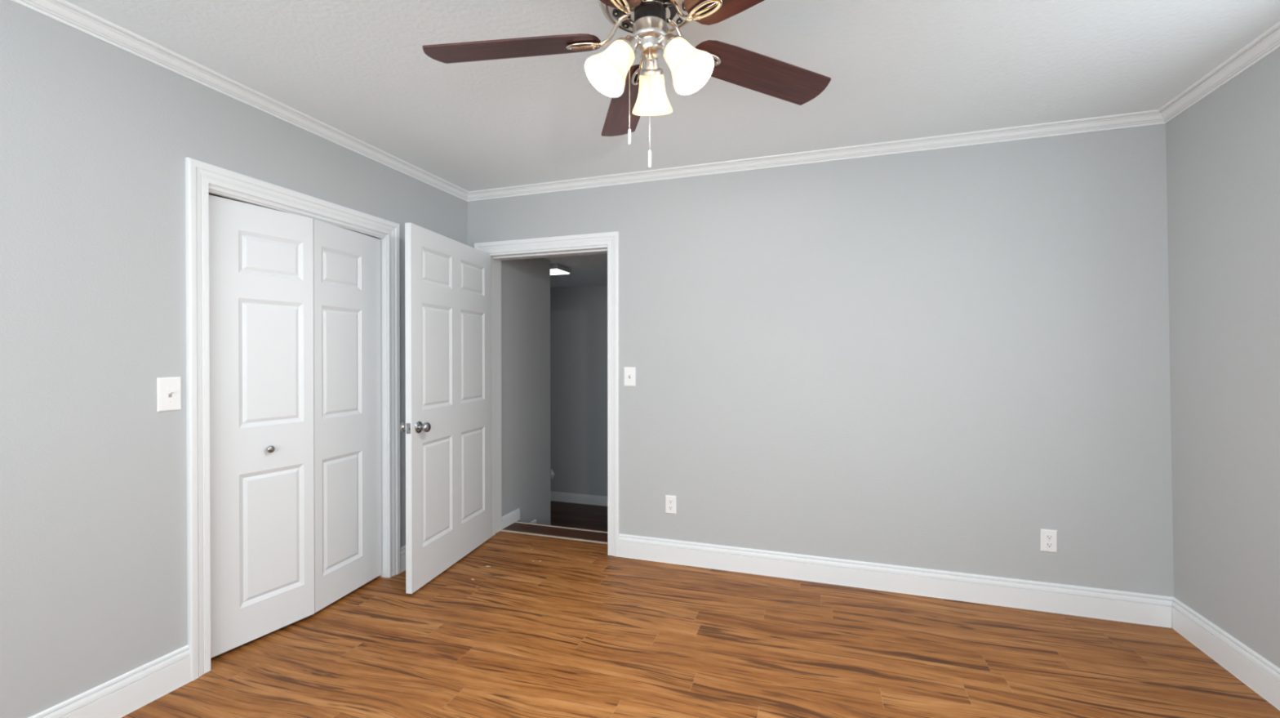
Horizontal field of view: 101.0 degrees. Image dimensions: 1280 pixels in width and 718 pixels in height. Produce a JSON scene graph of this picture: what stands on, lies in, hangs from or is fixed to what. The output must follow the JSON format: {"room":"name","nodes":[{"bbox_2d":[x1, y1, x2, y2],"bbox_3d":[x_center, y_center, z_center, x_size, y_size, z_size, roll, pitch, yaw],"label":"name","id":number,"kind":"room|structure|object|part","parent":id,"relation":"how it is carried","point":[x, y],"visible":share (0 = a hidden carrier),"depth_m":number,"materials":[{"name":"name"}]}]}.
{"room":"empty bedroom","nodes":[
{"label":"empty bedroom","id":0,"kind":"room"},
{"bbox_2d":[0,0,467,717],"bbox_3d":[-1.922,0.067,1.784,0.120,2.420,4.100,0,0,19],"label":"wall","id":1,"kind":"structure","parent":0,"point":[97,136],"depth_m":1.80,"materials":[{"name":"grey paint"}]},
{"bbox_2d":[28,644,191,717],"bbox_3d":[-2.134,1.191,0.941,0.018,0.140,2.356,0,0,19],"label":"baseboard","id":2,"kind":"structure","parent":1,"relation":"attached to","point":[118,696],"depth_m":1.88,"materials":[{"name":"white paint"}]},
{"bbox_2d":[156,376,181,411],"bbox_3d":[-1.776,0.133,1.997,0.020,0.127,0.077,0,0,19],"label":"light switch","id":3,"kind":"object","parent":1,"relation":"attached to","point":[168,388],"visible":1,"depth_m":1.99,"materials":[{"name":"white plastic"}]},
{"bbox_2d":[11,0,469,201],"bbox_3d":[-1.839,-1.118,1.750,0.055,0.050,4.100,0,0,19],"label":"crown molding","id":4,"kind":"structure","parent":1,"relation":"attached to","point":[64,11],"depth_m":2.12,"materials":[{"name":"white paint"}]},
{"bbox_2d":[185,156,400,680],"bbox_3d":[-1.640,0.234,2.588,0.140,2.038,1.091,0,0,19],"label":"door frame","id":5,"kind":"structure","parent":1,"relation":"attached to","point":[199,175],"depth_m":2.12,"materials":[{"name":"white paint"}]},
{"bbox_2d":[208,194,382,657],"bbox_3d":[-1.623,0.268,2.583,0.100,1.934,0.917,0,0,19],"label":"door","id":6,"kind":"structure","parent":1,"relation":"in","point":[295,300],"depth_m":2.46,"materials":[{"name":"white paint"}]},
{"bbox_3d":[-1.661,0.404,2.367,0.032,0.033,0.033,0,0,27],"label":"knob","id":7,"kind":"part","parent":6,"relation":"part of","materials":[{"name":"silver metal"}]},
{"bbox_2d":[208,185,386,238],"bbox_3d":[-1.619,-0.694,2.577,0.046,0.019,0.927,0,0,19],"label":"door track","id":8,"kind":"object","parent":1,"relation":"attached to","point":[214,190],"visible":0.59,"depth_m":2.43,"materials":[{"name":"white paint"}]},
{"bbox_2d":[400,544,405,572],"bbox_3d":[-1.305,1.179,3.400,0.018,0.140,0.653,0,0,19],"label":"baseboard","id":9,"kind":"structure","parent":1,"relation":"attached to","point":[402,548],"depth_m":3.11,"materials":[{"name":"white paint"}]},
{"bbox_2d":[208,192,368,235],"bbox_3d":[-1.981,0.033,2.703,0.580,2.480,1.287,0,0,19],"label":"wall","id":10,"kind":"structure","parent":0,"point":[209,193],"depth_m":2.76,"materials":[{"name":"grey paint"}]},
{"bbox_2d":[501,257,551,524],"bbox_3d":[-0.960,0.437,4.232,0.120,2.585,0.781,0,0,19],"label":"wall","id":11,"kind":"structure","parent":0,"point":[525,282],"depth_m":4.20,"materials":[{"name":"grey paint"}]},
{"bbox_2d":[502,507,519,528],"bbox_3d":[-0.979,1.203,3.972,0.011,0.086,0.269,0,0,19],"label":"baseboard","id":12,"kind":"structure","parent":11,"relation":"attached to","point":[510,517],"depth_m":3.97,"materials":[{"name":"white paint"}]},
{"bbox_2d":[550,467,555,479],"bbox_3d":[-1.175,1.011,4.753,0.900,0.108,0.065,0,0,19],"label":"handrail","id":13,"kind":"object","parent":11,"relation":"attached to","point":[552,473],"visible":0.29,"depth_m":4.62,"materials":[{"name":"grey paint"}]},
{"bbox_2d":[543,253,607,287],"bbox_3d":[-0.868,-0.899,5.110,3.150,0.080,2.515,0,0,19],"label":"ceiling","id":14,"kind":"structure","parent":0,"point":[586,269],"depth_m":5.19,"materials":[{"name":"white paint"}]},
{"bbox_2d":[550,262,571,275],"bbox_3d":[-0.821,-0.827,4.875,0.280,0.062,0.280,0,0,19],"label":"ceiling light","id":15,"kind":"object","parent":14,"relation":"attached to","point":[555,268],"visible":0.54,"depth_m":4.81,"materials":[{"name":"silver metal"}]},
{"bbox_2d":[550,268,569,275],"bbox_3d":[-0.821,-0.802,4.875,0.252,0.012,0.252,0,0,19],"label":"diffuser","id":16,"kind":"object","parent":15,"relation":"attached to","point":[553,271],"depth_m":4.85,"materials":[{"name":"white plastic"}]},
{"bbox_2d":[550,284,607,496],"bbox_3d":[-0.481,0.428,6.260,3.150,2.585,0.100,0,0,19],"label":"wall","id":17,"kind":"structure","parent":0,"point":[578,314],"depth_m":6.29,"materials":[{"name":"grey paint"}]},
{"bbox_2d":[550,490,607,506],"bbox_3d":[-0.499,1.664,6.212,2.950,0.112,0.014,0,0,19],"label":"baseboard","id":18,"kind":"structure","parent":17,"relation":"attached to","point":[596,500],"depth_m":6.28,"materials":[{"name":"white paint"}]},
{"bbox_2d":[550,500,607,531],"bbox_3d":[-0.769,1.764,5.411,2.950,0.080,1.705,0,0,19],"label":"floor","id":19,"kind":"structure","parent":0,"point":[576,515],"depth_m":5.80,"materials":[{"name":"brown wood"}]},
{"bbox_2d":[65,0,1279,191],"bbox_3d":[-0.004,-1.191,1.165,4.148,0.100,4.405,0,0,19],"label":"ceiling","id":20,"kind":"structure","parent":0,"point":[897,69],"depth_m":2.06,"materials":[{"name":"white paint"}]},
{"bbox_2d":[422,0,831,167],"bbox_3d":[-0.002,-0.835,1.463,1.271,0.615,1.259,0,0,19],"label":"ceiling fan","id":21,"kind":"object","parent":20,"relation":"hanging from","point":[635,91],"visible":1,"depth_m":1.51,"materials":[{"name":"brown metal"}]},
{"bbox_3d":[-0.372,-0.906,1.540,0.524,0.006,0.139,0,12,8],"label":"blade","id":22,"kind":"part","parent":21,"relation":"part of","materials":[{"name":"brown wood"}]},
{"bbox_3d":[-0.086,-0.796,1.431,0.131,0.143,0.130,0,0,19],"label":"lamp shade","id":23,"kind":"part","parent":21,"relation":"part of","materials":[{"name":"white glass"}]},
{"bbox_3d":[-0.065,-0.816,1.442,0.057,0.075,0.056,0,0,19],"label":"bulb","id":24,"kind":"part","parent":21,"relation":"part of","materials":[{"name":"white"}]},
{"bbox_3d":[-0.146,-0.904,1.122,0.139,0.006,0.524,13,6,25],"label":"blade","id":25,"kind":"part","parent":21,"relation":"part of","materials":[{"name":"brown wood"}]},
{"bbox_3d":[-0.045,-0.907,1.884,0.139,0.006,0.524,-12,2,-10],"label":"blade","id":26,"kind":"part","parent":21,"relation":"part of","materials":[{"name":"brown wood"}]},
{"bbox_3d":[-0.029,-0.779,1.489,0.003,0.262,0.003,0,0,-35],"label":"pull chain","id":27,"kind":"part","parent":21,"relation":"part of","materials":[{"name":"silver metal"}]},
{"bbox_3d":[-0.013,-0.881,1.467,0.041,0.023,0.015,0,0,-26],"label":"lamp arm","id":28,"kind":"part","parent":21,"relation":"part of","materials":[{"name":"silver metal"}]},
{"bbox_3d":[0.027,-0.719,1.454,0.003,0.288,0.003,0,0,-35],"label":"pull chain","id":29,"kind":"part","parent":21,"relation":"part of","materials":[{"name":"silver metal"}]},
{"bbox_3d":[0.033,-0.797,1.610,0.124,0.143,0.139,0,0,19],"label":"lamp shade","id":30,"kind":"part","parent":21,"relation":"part of","materials":[{"name":"white glass"}]},
{"bbox_3d":[0.067,-0.881,1.461,0.041,0.023,0.015,0,0,34],"label":"lamp arm","id":31,"kind":"part","parent":21,"relation":"part of","materials":[{"name":"silver metal"}]},
{"bbox_3d":[0.113,-0.816,1.428,0.064,0.075,0.047,0,0,19],"label":"bulb","id":32,"kind":"part","parent":21,"relation":"part of","materials":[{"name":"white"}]},
{"bbox_3d":[0.128,-0.796,1.415,0.138,0.143,0.124,0,0,19],"label":"lamp shade","id":33,"kind":"part","parent":21,"relation":"part of","materials":[{"name":"white glass"}]},
{"bbox_3d":[0.321,-0.904,1.209,0.524,0.006,0.139,0,-12,44],"label":"blade","id":34,"kind":"part","parent":21,"relation":"part of","materials":[{"name":"brown wood"}]},
{"bbox_3d":[0.384,-0.907,1.679,0.524,0.006,0.139,0,-12,-28],"label":"blade","id":35,"kind":"part","parent":21,"relation":"part of","materials":[{"name":"brown wood"}]},
{"bbox_2d":[121,522,1279,717],"bbox_3d":[-0.234,1.298,1.427,4.548,0.080,4.490,0,0,19],"label":"floor","id":36,"kind":"structure","parent":0,"point":[580,630],"depth_m":2.23,"materials":[{"name":"orange laminate"}]},
{"bbox_2d":[500,528,607,543],"bbox_3d":[-0.579,1.244,3.695,0.910,0.006,0.024,0,0,19],"label":"threshold","id":37,"kind":"object","parent":36,"relation":"on","point":[531,533],"visible":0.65,"depth_m":3.69,"materials":[{"name":"brown wood"}]},
{"bbox_2d":[515,520,607,533],"bbox_3d":[-0.384,1.258,3.843,1.220,0.032,0.022,0,0,19],"label":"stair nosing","id":38,"kind":"structure","parent":36,"relation":"on","point":[515,521],"depth_m":3.90,"materials":[{"name":"brown wood"}]},
{"bbox_2d":[467,124,1173,596],"bbox_3d":[0.671,0.291,3.172,4.148,2.885,0.185,0,0,19],"label":"wall","id":39,"kind":"structure","parent":0,"point":[944,359],"depth_m":2.82,"materials":[{"name":"grey paint"}]},
{"bbox_2d":[400,222,491,593],"bbox_3d":[-1.136,0.259,3.223,0.165,1.957,0.916,0,0,11],"label":"door","id":40,"kind":"structure","parent":39,"relation":"in","point":[447,424],"depth_m":3.10,"materials":[{"name":"white paint"}]},
{"bbox_3d":[-1.260,0.367,2.854,0.065,0.064,0.064,0,0,11],"label":"knob","id":41,"kind":"part","parent":40,"relation":"part of","materials":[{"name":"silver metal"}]},
{"bbox_3d":[-1.222,0.367,2.786,0.025,0.056,0.003,0,0,11],"label":"latch plate","id":42,"kind":"part","parent":40,"relation":"part of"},
{"bbox_3d":[-1.162,0.367,2.834,0.065,0.064,0.064,0,0,11],"label":"knob","id":43,"kind":"part","parent":40,"relation":"part of","materials":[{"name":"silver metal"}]},
{"bbox_2d":[474,231,619,556],"bbox_3d":[-0.611,0.221,3.596,1.072,2.053,0.210,0,0,19],"label":"door frame","id":44,"kind":"structure","parent":39,"relation":"attached to","point":[611,239],"depth_m":3.44,"materials":[{"name":"white paint"}]},
{"bbox_2d":[623,366,635,386],"bbox_3d":[-0.067,0.111,3.312,0.077,0.120,0.020,0,0,19],"label":"light switch","id":45,"kind":"object","parent":39,"relation":"attached to","point":[629,372],"visible":1,"depth_m":3.31,"materials":[{"name":"white plastic"}]},
{"bbox_2d":[665,494,676,513],"bbox_3d":[0.189,0.893,3.236,0.069,0.110,0.008,0,0,19],"label":"power outlet","id":46,"kind":"object","parent":39,"relation":"attached to","point":[670,500],"visible":1,"depth_m":3.23,"materials":[{"name":"white plastic"}]},
{"bbox_2d":[667,498,673,503],"bbox_3d":[0.188,0.873,3.233,0.034,0.027,0.002,0,0,19],"label":"receptacle","id":47,"kind":"object","parent":46,"relation":"attached to","point":[669,500],"depth_m":3.23,"materials":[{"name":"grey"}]},
{"bbox_2d":[667,505,673,510],"bbox_3d":[0.188,0.912,3.233,0.034,0.027,0.002,0,0,19],"label":"receptacle","id":48,"kind":"object","parent":46,"relation":"attached to","point":[669,507],"depth_m":3.23,"materials":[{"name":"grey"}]},
{"bbox_2d":[467,109,1165,201],"bbox_3d":[0.614,-1.126,3.058,3.870,0.050,0.055,0,0,19],"label":"crown molding","id":49,"kind":"structure","parent":39,"relation":"attached to","point":[1149,117],"depth_m":2.88,"materials":[{"name":"white paint"}]},
{"bbox_2d":[618,533,1173,627],"bbox_3d":[1.179,1.180,2.898,2.769,0.140,0.018,0,0,19],"label":"baseboard","id":50,"kind":"structure","parent":39,"relation":"attached to","point":[1156,610],"depth_m":2.80,"materials":[{"name":"white paint"}]},
{"bbox_2d":[1040,528,1057,552],"bbox_3d":[2.028,0.902,2.615,0.069,0.110,0.008,0,0,19],"label":"power outlet","id":51,"kind":"object","parent":39,"relation":"attached to","point":[1048,537],"visible":1,"depth_m":2.61,"materials":[{"name":"white plastic"}]},
{"bbox_2d":[1044,542,1053,547],"bbox_3d":[2.027,0.921,2.613,0.034,0.027,0.002,0,0,19],"label":"receptacle","id":52,"kind":"object","parent":51,"relation":"attached to","point":[1047,544],"depth_m":2.61,"materials":[{"name":"grey plastic"}]},
{"bbox_2d":[1044,533,1053,539],"bbox_3d":[2.027,0.882,2.613,0.034,0.027,0.002,0,0,19],"label":"receptacle","id":53,"kind":"object","parent":51,"relation":"attached to","point":[1047,536],"depth_m":2.61,"materials":[{"name":"grey plastic"}]},
{"bbox_2d":[1165,47,1279,667],"bbox_3d":[1.878,0.071,0.503,0.161,2.420,4.100,0,0,19],"label":"wall","id":54,"kind":"structure","parent":0,"point":[1223,151],"depth_m":2.12,"materials":[{"name":"grey paint"}]},
{"bbox_2d":[1158,21,1279,123],"bbox_3d":[1.776,-1.115,0.532,0.055,0.050,4.100,0,0,19],"label":"crown molding","id":55,"kind":"structure","parent":54,"relation":"attached to","point":[1268,42],"depth_m":2.07,"materials":[{"name":"white paint"}]},
{"bbox_2d":[1172,596,1279,710],"bbox_3d":[1.833,1.190,0.524,0.018,0.140,4.100,0,0,19],"label":"baseboard","id":56,"kind":"structure","parent":54,"relation":"attached to","point":[1253,669],"depth_m":2.12,"materials":[{"name":"white paint"}]}
]}

